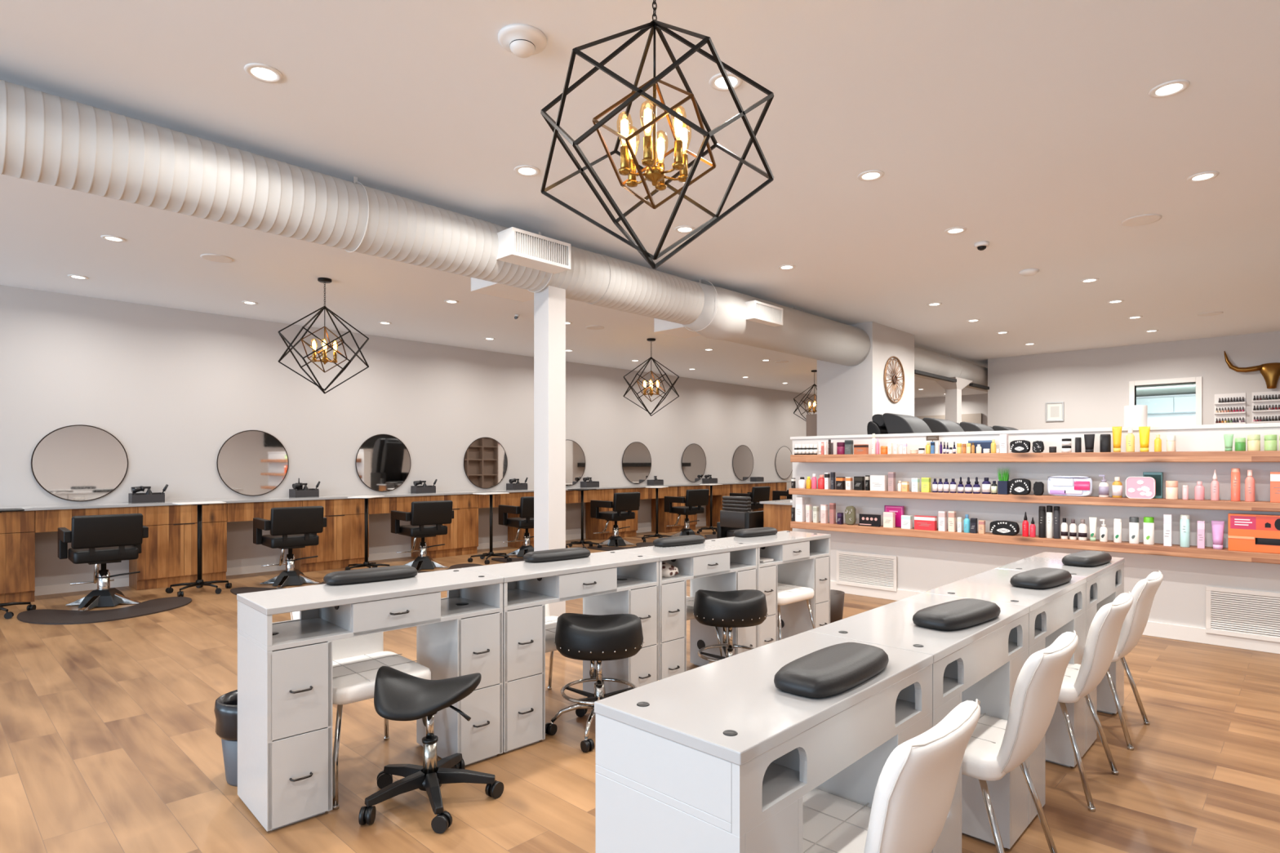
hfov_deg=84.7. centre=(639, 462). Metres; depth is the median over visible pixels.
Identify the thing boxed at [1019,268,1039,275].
smoke detector
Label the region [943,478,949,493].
oil bottle
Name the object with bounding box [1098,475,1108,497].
lotion bottle
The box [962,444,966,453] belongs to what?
jar
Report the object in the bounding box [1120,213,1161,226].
ceiling speaker
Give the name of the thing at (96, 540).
chair
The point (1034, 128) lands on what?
ceiling
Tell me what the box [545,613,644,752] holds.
stool
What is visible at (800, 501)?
box
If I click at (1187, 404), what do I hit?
window pane
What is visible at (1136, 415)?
paper towel roll
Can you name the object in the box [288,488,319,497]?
caddy
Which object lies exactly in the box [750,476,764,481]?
caddy
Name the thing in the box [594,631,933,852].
desk
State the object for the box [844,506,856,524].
pouch
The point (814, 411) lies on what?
pendant light
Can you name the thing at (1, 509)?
tray
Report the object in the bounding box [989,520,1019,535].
pouch
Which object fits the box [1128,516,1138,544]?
shampoo bottle
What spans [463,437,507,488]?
round mirror
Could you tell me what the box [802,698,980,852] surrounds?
padded chair
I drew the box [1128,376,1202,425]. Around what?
window
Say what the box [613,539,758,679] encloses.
desk
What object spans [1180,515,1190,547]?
shampoo bottle
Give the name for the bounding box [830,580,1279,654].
baseboard
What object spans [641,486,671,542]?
table
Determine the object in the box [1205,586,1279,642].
air vent
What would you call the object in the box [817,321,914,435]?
wall column
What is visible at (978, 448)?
perfume bottle
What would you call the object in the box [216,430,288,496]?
round mirror
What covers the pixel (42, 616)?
floor mat
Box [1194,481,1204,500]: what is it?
shampoo bottle
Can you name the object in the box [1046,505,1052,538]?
hair spray
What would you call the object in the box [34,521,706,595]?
baseboard
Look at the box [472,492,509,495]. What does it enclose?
tray
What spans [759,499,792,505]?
countertop
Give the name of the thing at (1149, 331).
recessed light
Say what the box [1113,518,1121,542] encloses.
lotion bottle
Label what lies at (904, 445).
soap box
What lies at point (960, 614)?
cushion
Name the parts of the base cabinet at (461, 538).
door, drawer, door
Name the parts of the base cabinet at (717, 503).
door, drawer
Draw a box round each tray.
[0,508,24,512]
[172,501,226,505]
[347,495,384,498]
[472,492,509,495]
[567,488,596,490]
[645,486,668,488]
[699,484,722,485]
[857,524,879,527]
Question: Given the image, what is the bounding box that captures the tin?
[910,451,918,453]
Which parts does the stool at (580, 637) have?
leg, leg, seat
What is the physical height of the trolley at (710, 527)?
0.932 m
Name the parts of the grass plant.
pot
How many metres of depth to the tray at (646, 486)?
11.98 m
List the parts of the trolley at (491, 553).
leg, leg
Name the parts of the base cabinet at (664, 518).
door, drawer, door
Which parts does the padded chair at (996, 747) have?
seat, leg, backrest, leg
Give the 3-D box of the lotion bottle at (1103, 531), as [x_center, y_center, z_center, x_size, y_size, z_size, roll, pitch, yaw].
[3.655,0.537,5.535,0.052,0.176,0.053,0,0,44]
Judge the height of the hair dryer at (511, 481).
0.160 m
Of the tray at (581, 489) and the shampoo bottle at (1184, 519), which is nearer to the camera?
the shampoo bottle at (1184, 519)
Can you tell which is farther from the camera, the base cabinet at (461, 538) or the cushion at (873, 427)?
the base cabinet at (461, 538)
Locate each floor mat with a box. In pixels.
[17,596,191,624]
[230,581,325,595]
[417,563,483,573]
[491,557,524,563]
[586,542,654,551]
[704,534,716,539]
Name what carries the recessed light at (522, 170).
in the ceiling
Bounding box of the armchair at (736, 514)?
[716,496,763,538]
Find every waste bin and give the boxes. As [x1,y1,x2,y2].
[213,689,237,786]
[830,589,844,622]
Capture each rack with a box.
[1213,392,1245,424]
[1251,391,1279,423]
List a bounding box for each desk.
[236,568,503,831]
[461,551,659,752]
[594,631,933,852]
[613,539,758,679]
[712,530,831,647]
[759,499,792,531]
[807,592,1029,852]
[923,568,1086,824]
[996,551,1124,751]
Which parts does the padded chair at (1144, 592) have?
seat, leg, leg, backrest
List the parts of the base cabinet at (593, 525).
door, drawer, door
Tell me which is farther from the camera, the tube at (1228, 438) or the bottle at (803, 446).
the bottle at (803, 446)
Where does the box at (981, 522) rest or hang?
on the wall shelf at (1175, 550)
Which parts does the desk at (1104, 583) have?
panel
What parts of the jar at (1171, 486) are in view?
lid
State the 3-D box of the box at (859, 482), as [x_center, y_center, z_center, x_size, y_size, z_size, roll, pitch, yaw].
[2.174,0.207,6.959,0.087,0.135,0.056,0,0,44]
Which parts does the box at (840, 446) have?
lid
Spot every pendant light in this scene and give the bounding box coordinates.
[277,277,368,393]
[540,0,773,268]
[623,337,679,416]
[793,369,817,421]
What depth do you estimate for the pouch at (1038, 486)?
5.83 m
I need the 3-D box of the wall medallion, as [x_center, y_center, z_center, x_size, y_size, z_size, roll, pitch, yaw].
[3.319,-1.080,9.148,0.025,0.608,0.608,0,0,44]
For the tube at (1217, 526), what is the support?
on the wall shelf at (1175, 550)
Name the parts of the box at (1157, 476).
shade panel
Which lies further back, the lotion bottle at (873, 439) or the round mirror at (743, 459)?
the round mirror at (743, 459)
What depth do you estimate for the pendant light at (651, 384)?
9.93 m
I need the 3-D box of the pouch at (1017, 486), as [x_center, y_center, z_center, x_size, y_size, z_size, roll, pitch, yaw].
[3.222,0.205,5.948,0.165,0.138,0.053,0,0,44]
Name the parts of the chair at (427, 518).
armrest, seat, seat plate, backrest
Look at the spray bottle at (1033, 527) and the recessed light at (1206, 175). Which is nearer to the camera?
the recessed light at (1206, 175)
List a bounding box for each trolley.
[0,508,35,619]
[165,501,231,596]
[345,495,390,570]
[467,492,511,564]
[565,488,601,548]
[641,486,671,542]
[697,484,722,534]
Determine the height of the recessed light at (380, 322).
0.006 m
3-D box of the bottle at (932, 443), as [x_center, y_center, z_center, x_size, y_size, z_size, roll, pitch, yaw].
[2.688,-0.135,6.447,0.029,0.109,0.029,0,0,44]
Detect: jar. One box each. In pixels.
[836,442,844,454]
[880,445,887,453]
[918,448,924,453]
[949,447,952,453]
[956,443,961,453]
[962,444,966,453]
[966,443,971,453]
[983,448,990,453]
[1048,446,1056,453]
[1062,438,1071,445]
[1062,445,1071,452]
[1165,480,1177,499]
[1166,435,1175,451]
[1235,437,1245,451]
[1247,434,1260,450]
[1264,434,1277,450]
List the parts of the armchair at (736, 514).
armrest, seat, backrest, armrest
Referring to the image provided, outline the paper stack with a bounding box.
[760,557,773,562]
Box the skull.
[1223,351,1279,388]
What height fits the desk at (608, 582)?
0.822 m
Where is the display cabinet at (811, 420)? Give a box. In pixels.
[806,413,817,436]
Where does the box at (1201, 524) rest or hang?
on the wall shelf at (1175, 550)
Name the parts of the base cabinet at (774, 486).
door, drawer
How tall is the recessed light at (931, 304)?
0.006 m
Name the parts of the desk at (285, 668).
drawer, drawer, handle, handle, panel, drawer, handle, drawer, drawer, handle, handle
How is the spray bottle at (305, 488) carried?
in the caddy at (312, 492)
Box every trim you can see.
[914,369,989,389]
[916,413,982,423]
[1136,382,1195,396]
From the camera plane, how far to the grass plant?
6.03 m
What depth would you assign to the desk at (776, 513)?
8.16 m
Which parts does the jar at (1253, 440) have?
lid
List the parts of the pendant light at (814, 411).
cage frame, frame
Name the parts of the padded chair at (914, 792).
seat, backrest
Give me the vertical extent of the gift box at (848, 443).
0.143 m
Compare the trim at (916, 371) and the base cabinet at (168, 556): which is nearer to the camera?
the base cabinet at (168, 556)
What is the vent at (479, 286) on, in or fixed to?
attached to the air duct at (46, 138)
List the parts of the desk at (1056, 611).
panel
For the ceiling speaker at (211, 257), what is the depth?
5.99 m
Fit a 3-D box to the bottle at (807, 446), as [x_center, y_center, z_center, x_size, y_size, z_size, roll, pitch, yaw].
[1.756,-0.134,7.350,0.040,0.108,0.040,0,0,44]
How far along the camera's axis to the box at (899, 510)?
6.79 m
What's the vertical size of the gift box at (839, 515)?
0.115 m
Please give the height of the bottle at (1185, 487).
0.107 m
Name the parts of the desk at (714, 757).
panel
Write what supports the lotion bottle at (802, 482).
on the wall shelf at (1221, 504)
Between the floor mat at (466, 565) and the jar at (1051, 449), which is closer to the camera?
the jar at (1051, 449)
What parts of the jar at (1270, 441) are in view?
lid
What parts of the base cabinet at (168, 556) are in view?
door, drawer, finger pull, door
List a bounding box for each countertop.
[0,480,791,511]
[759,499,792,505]
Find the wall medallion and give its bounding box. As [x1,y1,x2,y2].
[884,355,904,403]
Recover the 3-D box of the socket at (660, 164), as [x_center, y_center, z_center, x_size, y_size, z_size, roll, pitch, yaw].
[0.073,-1.016,2.475,0.028,0.073,0.029,0,0,-22]
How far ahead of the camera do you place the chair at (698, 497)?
12.59 m
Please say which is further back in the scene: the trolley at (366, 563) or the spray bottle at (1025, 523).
the trolley at (366, 563)
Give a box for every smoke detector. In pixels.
[497,23,546,57]
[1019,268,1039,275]
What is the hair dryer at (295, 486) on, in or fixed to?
in the caddy at (312, 492)
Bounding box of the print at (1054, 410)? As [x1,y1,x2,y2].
[1050,406,1058,417]
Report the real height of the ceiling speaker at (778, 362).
0.008 m
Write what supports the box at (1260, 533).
on the wall shelf at (1175, 550)
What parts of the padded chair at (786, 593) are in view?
leg, seat, leg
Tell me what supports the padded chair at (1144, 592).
on the floor
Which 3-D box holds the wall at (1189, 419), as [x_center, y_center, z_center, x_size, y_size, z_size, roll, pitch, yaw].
[8.773,0.075,11.026,4.800,2.550,2.540,0,0,44]
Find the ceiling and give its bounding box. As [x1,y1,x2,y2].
[0,0,1279,398]
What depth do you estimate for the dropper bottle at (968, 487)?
6.22 m
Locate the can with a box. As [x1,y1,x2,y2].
[1099,434,1111,452]
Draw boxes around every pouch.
[662,562,678,577]
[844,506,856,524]
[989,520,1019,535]
[1008,478,1031,494]
[1009,440,1030,453]
[1032,440,1044,453]
[1033,481,1044,495]
[1125,476,1155,498]
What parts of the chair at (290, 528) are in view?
armrest, seat, seat plate, backrest, armrest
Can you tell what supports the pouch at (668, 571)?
on the desk at (711, 565)
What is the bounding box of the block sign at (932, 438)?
[926,435,938,441]
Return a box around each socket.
[312,350,315,358]
[322,350,325,358]
[333,351,336,359]
[620,145,628,168]
[627,158,635,180]
[643,135,652,159]
[656,162,664,183]
[674,139,682,162]
[680,153,688,175]
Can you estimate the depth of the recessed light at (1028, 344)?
10.36 m
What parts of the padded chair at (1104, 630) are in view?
seat, leg, leg, backrest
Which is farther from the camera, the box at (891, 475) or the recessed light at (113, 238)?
the box at (891, 475)
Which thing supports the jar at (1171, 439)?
on the wall shelf at (1246, 455)
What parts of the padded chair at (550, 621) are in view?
backrest, leg, seat, leg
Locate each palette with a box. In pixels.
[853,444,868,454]
[857,513,880,527]
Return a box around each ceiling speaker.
[200,253,233,262]
[586,325,604,329]
[774,360,788,363]
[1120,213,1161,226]
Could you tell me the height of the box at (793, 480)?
0.108 m
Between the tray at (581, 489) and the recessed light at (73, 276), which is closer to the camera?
the recessed light at (73, 276)
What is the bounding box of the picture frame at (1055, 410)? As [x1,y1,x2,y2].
[1045,401,1063,422]
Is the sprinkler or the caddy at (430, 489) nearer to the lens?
the sprinkler
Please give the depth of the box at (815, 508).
7.27 m
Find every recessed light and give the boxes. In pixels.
[67,274,88,279]
[101,235,125,241]
[241,301,257,304]
[244,62,283,83]
[378,321,391,324]
[444,299,458,303]
[514,164,540,176]
[674,225,695,232]
[709,71,743,91]
[777,264,795,270]
[857,169,884,181]
[927,302,942,306]
[944,226,966,234]
[966,319,980,321]
[995,331,1008,333]
[1023,342,1035,345]
[1080,278,1098,282]
[1106,299,1124,303]
[1127,315,1142,319]
[1144,329,1159,332]
[1148,79,1190,97]
[1186,170,1219,182]
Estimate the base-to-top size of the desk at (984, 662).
0.822 m
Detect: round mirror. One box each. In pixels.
[31,424,128,502]
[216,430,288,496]
[355,434,410,492]
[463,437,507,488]
[565,440,585,486]
[622,441,651,484]
[681,443,706,482]
[732,444,753,480]
[774,446,792,479]
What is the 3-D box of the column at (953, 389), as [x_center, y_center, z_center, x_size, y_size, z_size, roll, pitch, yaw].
[4.965,0.020,11.137,0.350,2.660,0.750,0,0,44]
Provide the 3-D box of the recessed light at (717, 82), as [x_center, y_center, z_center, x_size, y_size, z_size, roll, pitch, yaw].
[0.396,-1.747,3.223,0.156,0.006,0.156,0,0,44]
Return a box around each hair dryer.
[130,485,144,495]
[292,483,302,490]
[413,480,422,487]
[508,478,516,484]
[582,476,589,481]
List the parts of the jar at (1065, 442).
lid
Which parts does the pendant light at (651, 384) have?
frame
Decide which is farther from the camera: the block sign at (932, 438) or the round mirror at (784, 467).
the round mirror at (784, 467)
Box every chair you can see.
[57,513,148,610]
[253,506,326,588]
[290,611,438,809]
[391,500,453,571]
[498,496,533,556]
[545,604,605,693]
[590,492,639,546]
[664,488,709,536]
[686,595,722,656]
[729,486,770,510]
[772,489,792,500]
[777,582,815,639]
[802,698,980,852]
[866,413,932,434]
[920,417,964,432]
[956,422,994,431]
[961,630,1078,852]
[988,425,1017,431]
[1057,591,1133,812]
[1106,570,1163,751]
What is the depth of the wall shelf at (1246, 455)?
5.67 m
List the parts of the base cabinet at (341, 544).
door, drawer, door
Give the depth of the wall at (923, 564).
5.88 m
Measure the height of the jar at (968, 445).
0.089 m
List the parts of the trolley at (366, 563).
leg, leg, leg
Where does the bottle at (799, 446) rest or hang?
on the wall shelf at (1246, 455)
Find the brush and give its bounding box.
[160,484,168,494]
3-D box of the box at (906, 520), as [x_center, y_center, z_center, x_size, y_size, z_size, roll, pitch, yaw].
[2.519,0.563,6.627,0.086,0.124,0.056,0,0,44]
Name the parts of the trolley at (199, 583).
leg, leg, leg, leg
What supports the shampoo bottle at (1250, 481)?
on the wall shelf at (1221, 504)
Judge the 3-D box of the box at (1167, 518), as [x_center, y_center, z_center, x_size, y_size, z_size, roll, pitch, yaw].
[3.946,0.507,5.247,0.048,0.236,0.038,0,0,44]
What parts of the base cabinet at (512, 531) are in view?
drawer, door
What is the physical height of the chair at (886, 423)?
1.890 m
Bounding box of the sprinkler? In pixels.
[514,314,519,319]
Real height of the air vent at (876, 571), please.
0.343 m
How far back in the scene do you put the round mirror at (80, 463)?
7.35 m
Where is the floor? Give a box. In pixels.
[0,525,1279,852]
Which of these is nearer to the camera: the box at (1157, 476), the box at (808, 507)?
the box at (1157, 476)
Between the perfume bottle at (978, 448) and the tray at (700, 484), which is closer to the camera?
the perfume bottle at (978, 448)
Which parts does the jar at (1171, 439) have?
lid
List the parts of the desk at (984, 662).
panel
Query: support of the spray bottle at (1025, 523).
on the wall shelf at (1175, 550)
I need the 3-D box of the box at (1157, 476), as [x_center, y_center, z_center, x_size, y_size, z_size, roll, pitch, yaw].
[3.950,0.175,5.405,0.120,0.200,0.051,0,0,44]
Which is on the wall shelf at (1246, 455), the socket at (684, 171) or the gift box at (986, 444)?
the gift box at (986, 444)
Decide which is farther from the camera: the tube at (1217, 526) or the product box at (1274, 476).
the tube at (1217, 526)
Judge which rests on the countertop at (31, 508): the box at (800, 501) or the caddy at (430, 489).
the caddy at (430, 489)
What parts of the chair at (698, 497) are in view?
armrest, seat, backrest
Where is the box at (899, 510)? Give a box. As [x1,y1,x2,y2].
[884,505,904,527]
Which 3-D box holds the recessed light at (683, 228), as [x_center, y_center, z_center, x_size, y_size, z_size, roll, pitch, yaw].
[0.336,-1.747,5.263,0.156,0.006,0.156,0,0,44]
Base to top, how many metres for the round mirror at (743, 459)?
0.806 m
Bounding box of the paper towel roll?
[1124,404,1147,426]
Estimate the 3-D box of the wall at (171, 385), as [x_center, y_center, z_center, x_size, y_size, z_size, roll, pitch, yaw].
[-2.278,-0.200,11.191,0.100,3.100,25.000,0,0,44]
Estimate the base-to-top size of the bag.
0.164 m
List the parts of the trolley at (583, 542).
leg, leg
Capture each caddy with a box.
[128,492,164,502]
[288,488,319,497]
[410,485,435,493]
[506,483,527,489]
[580,481,599,487]
[647,479,663,484]
[702,478,717,483]
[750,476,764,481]
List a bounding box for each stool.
[358,666,503,834]
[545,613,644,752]
[693,589,768,663]
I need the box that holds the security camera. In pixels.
[973,240,989,250]
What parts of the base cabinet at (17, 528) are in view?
drawer, door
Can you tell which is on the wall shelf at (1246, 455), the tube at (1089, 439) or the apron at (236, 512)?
the tube at (1089, 439)
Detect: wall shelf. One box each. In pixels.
[788,488,1279,511]
[790,450,1279,462]
[790,520,1279,564]
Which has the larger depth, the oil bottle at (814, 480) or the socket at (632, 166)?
the oil bottle at (814, 480)
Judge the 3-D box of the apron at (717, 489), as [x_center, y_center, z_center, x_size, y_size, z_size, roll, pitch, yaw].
[1.393,0.572,14.389,0.100,0.212,0.817,0,0,44]
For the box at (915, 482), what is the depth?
6.55 m
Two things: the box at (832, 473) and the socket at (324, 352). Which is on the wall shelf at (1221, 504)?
the box at (832, 473)
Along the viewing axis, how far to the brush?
7.77 m
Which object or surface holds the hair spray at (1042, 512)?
on the wall shelf at (1175, 550)
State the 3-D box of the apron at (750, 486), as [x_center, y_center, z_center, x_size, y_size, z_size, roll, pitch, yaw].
[2.604,0.572,15.652,0.100,0.212,0.817,0,0,44]
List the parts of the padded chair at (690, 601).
seat, leg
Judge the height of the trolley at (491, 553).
0.932 m
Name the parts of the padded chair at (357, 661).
leg, backrest, seat, leg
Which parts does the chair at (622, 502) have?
armrest, seat, backrest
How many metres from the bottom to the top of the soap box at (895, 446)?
0.091 m
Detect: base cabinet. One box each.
[0,511,35,603]
[128,503,226,590]
[292,498,368,572]
[411,493,478,558]
[507,491,533,547]
[585,488,637,540]
[651,485,697,533]
[706,484,747,526]
[753,482,786,511]
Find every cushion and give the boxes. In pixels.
[323,564,417,585]
[523,547,590,562]
[653,534,705,546]
[733,527,777,537]
[773,642,888,698]
[866,421,888,434]
[912,598,1000,631]
[1009,567,1071,589]
[1062,551,1111,567]
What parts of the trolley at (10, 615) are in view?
leg, leg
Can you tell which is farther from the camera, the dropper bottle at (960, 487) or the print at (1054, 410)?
the print at (1054, 410)
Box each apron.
[35,506,137,533]
[226,500,302,522]
[368,496,426,514]
[478,492,523,508]
[565,488,601,503]
[637,487,667,499]
[697,484,722,495]
[747,483,768,492]
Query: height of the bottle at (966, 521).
0.161 m
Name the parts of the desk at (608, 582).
panel, drawer, drawer, handle, handle, drawer, handle, drawer, drawer, handle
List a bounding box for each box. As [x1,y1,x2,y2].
[791,478,795,488]
[791,507,795,521]
[795,497,804,521]
[805,504,812,522]
[813,506,818,523]
[820,504,828,523]
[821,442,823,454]
[824,441,826,454]
[824,472,830,488]
[829,502,835,524]
[830,471,835,489]
[835,476,844,489]
[836,512,843,524]
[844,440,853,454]
[845,476,853,489]
[853,476,864,490]
[865,475,869,490]
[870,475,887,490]
[883,511,895,528]
[884,505,904,527]
[887,443,892,453]
[888,471,895,491]
[893,444,897,453]
[901,515,912,528]
[902,443,906,453]
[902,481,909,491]
[911,478,919,492]
[914,515,937,530]
[921,477,931,492]
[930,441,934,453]
[935,441,938,453]
[937,511,946,531]
[947,511,955,532]
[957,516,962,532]
[968,440,991,453]
[970,518,977,533]
[978,520,985,533]
[1000,434,1008,453]
[1142,471,1163,498]
[1163,514,1172,546]
[1197,520,1204,548]
[1227,513,1279,553]
[1270,471,1279,502]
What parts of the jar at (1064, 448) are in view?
lid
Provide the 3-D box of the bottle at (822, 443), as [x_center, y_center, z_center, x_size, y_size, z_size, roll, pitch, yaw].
[1.878,-0.144,7.220,0.019,0.127,0.023,0,0,44]
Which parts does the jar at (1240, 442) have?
lid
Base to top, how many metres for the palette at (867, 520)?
0.115 m
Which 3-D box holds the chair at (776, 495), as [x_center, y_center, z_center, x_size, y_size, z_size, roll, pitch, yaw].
[3.288,0.912,15.274,0.639,0.864,0.630,0,0,44]
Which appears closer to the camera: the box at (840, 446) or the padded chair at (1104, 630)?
the padded chair at (1104, 630)
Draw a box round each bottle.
[142,486,152,494]
[301,483,308,490]
[421,480,427,487]
[794,444,798,454]
[798,444,801,454]
[798,476,805,488]
[801,444,805,454]
[805,444,809,454]
[805,476,811,488]
[809,444,813,454]
[811,473,817,488]
[813,444,817,454]
[817,475,824,488]
[871,433,875,453]
[875,438,879,453]
[897,480,902,491]
[899,440,902,453]
[925,442,930,453]
[932,478,937,492]
[937,478,942,493]
[939,441,942,453]
[942,442,946,453]
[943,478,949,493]
[946,442,948,453]
[950,478,955,493]
[952,441,955,453]
[957,476,964,493]
[964,476,972,493]
[964,514,970,533]
[971,442,974,453]
[973,476,980,493]
[976,444,981,453]
[982,477,991,493]
[991,439,995,453]
[991,480,997,493]
[1022,511,1028,537]
[1029,517,1035,537]
[1061,518,1067,539]
[1069,519,1076,539]
[1078,519,1087,540]
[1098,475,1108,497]
[1099,519,1107,542]
[1111,476,1122,497]
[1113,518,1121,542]
[1125,428,1134,452]
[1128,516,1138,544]
[1143,516,1154,545]
[1154,434,1161,451]
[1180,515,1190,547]
[1182,484,1188,499]
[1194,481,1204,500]
[1210,469,1219,500]
[1244,470,1254,502]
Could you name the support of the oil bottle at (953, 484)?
on the wall shelf at (1221, 504)
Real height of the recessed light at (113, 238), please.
0.006 m
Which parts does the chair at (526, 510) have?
armrest, seat, backrest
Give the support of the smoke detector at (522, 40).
attached to the ceiling
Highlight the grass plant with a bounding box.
[996,465,1009,494]
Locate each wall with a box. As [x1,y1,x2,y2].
[0,284,817,586]
[790,422,1279,628]
[914,393,987,426]
[987,330,1279,430]
[1136,393,1195,426]
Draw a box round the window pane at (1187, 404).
[1136,395,1195,414]
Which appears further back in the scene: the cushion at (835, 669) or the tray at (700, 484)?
the tray at (700, 484)
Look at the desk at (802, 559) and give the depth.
5.04 m
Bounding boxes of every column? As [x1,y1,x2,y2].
[533,285,565,617]
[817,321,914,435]
[934,377,972,422]
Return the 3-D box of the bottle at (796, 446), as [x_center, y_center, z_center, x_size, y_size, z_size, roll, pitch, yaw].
[1.657,-0.135,7.445,0.042,0.110,0.042,0,0,44]
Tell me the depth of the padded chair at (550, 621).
3.81 m
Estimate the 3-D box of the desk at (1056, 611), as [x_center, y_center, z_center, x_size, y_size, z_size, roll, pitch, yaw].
[1.598,0.939,3.057,0.418,0.822,0.903,0,0,44]
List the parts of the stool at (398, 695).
leg, leg, seat, leg, leg, lever, leg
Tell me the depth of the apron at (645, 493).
13.09 m
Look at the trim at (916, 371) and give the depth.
10.37 m
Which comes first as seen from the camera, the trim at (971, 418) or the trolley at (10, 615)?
the trolley at (10, 615)
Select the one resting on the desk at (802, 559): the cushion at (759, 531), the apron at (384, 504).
the cushion at (759, 531)
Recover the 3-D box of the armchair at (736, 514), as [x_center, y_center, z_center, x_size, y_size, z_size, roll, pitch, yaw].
[1.257,0.879,8.521,0.540,0.941,0.700,0,0,44]
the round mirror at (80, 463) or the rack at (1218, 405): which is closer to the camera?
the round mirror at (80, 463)
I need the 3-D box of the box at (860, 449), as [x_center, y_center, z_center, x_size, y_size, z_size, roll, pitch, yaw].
[2.188,-0.129,6.945,0.127,0.097,0.056,0,0,44]
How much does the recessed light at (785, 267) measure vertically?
0.006 m
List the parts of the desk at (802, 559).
drawer, drawer, drawer, drawer, drawer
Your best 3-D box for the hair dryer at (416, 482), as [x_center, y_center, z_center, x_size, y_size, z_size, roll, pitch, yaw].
[-3.169,0.337,10.017,0.114,0.160,0.068,0,0,-42]
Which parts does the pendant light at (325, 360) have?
bulb, frame, chain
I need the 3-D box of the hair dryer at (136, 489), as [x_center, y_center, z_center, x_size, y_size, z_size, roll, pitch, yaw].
[-5.456,0.337,7.624,0.068,0.160,0.114,0,0,44]
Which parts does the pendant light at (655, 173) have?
bulb, arm, bulb, arm, arm, bulb, frame, chain, arm, bulb, arm, arm, bulb, bulb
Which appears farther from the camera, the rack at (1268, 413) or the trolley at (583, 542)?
the trolley at (583, 542)
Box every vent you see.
[471,277,533,302]
[496,226,570,274]
[653,318,700,337]
[745,300,782,326]
[836,551,897,591]
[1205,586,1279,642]
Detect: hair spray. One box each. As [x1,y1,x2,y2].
[1038,506,1045,537]
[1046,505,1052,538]
[1053,506,1060,538]
[1075,437,1081,452]
[1231,468,1239,501]
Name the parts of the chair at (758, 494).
armrest, seat, backrest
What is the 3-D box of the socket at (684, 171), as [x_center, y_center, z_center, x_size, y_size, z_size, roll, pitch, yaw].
[0.150,-1.016,2.404,0.028,0.073,0.029,0,0,-22]
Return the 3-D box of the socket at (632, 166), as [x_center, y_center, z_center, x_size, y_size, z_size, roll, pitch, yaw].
[-0.027,-1.016,2.445,0.028,0.073,0.029,0,0,-22]
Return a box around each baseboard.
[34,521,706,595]
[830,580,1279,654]
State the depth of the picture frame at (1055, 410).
11.16 m
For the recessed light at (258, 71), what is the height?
0.006 m
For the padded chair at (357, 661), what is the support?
on the floor
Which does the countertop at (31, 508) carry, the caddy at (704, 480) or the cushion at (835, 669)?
the caddy at (704, 480)
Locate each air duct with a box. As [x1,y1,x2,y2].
[0,80,870,366]
[914,346,987,391]
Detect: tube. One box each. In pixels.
[817,441,821,454]
[828,439,831,454]
[831,440,833,454]
[1084,434,1094,452]
[1088,516,1097,541]
[1111,426,1121,452]
[1138,426,1150,452]
[1211,520,1224,549]
[1223,434,1233,451]
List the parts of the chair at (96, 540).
armrest, seat, seat plate, backrest, armrest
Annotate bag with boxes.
[1047,475,1093,496]
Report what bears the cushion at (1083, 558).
on the desk at (1104, 583)
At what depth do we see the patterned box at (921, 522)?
6.47 m
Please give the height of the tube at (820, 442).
0.133 m
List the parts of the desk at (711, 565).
drawer, drawer, handle, drawer, drawer, drawer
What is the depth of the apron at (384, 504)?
9.39 m

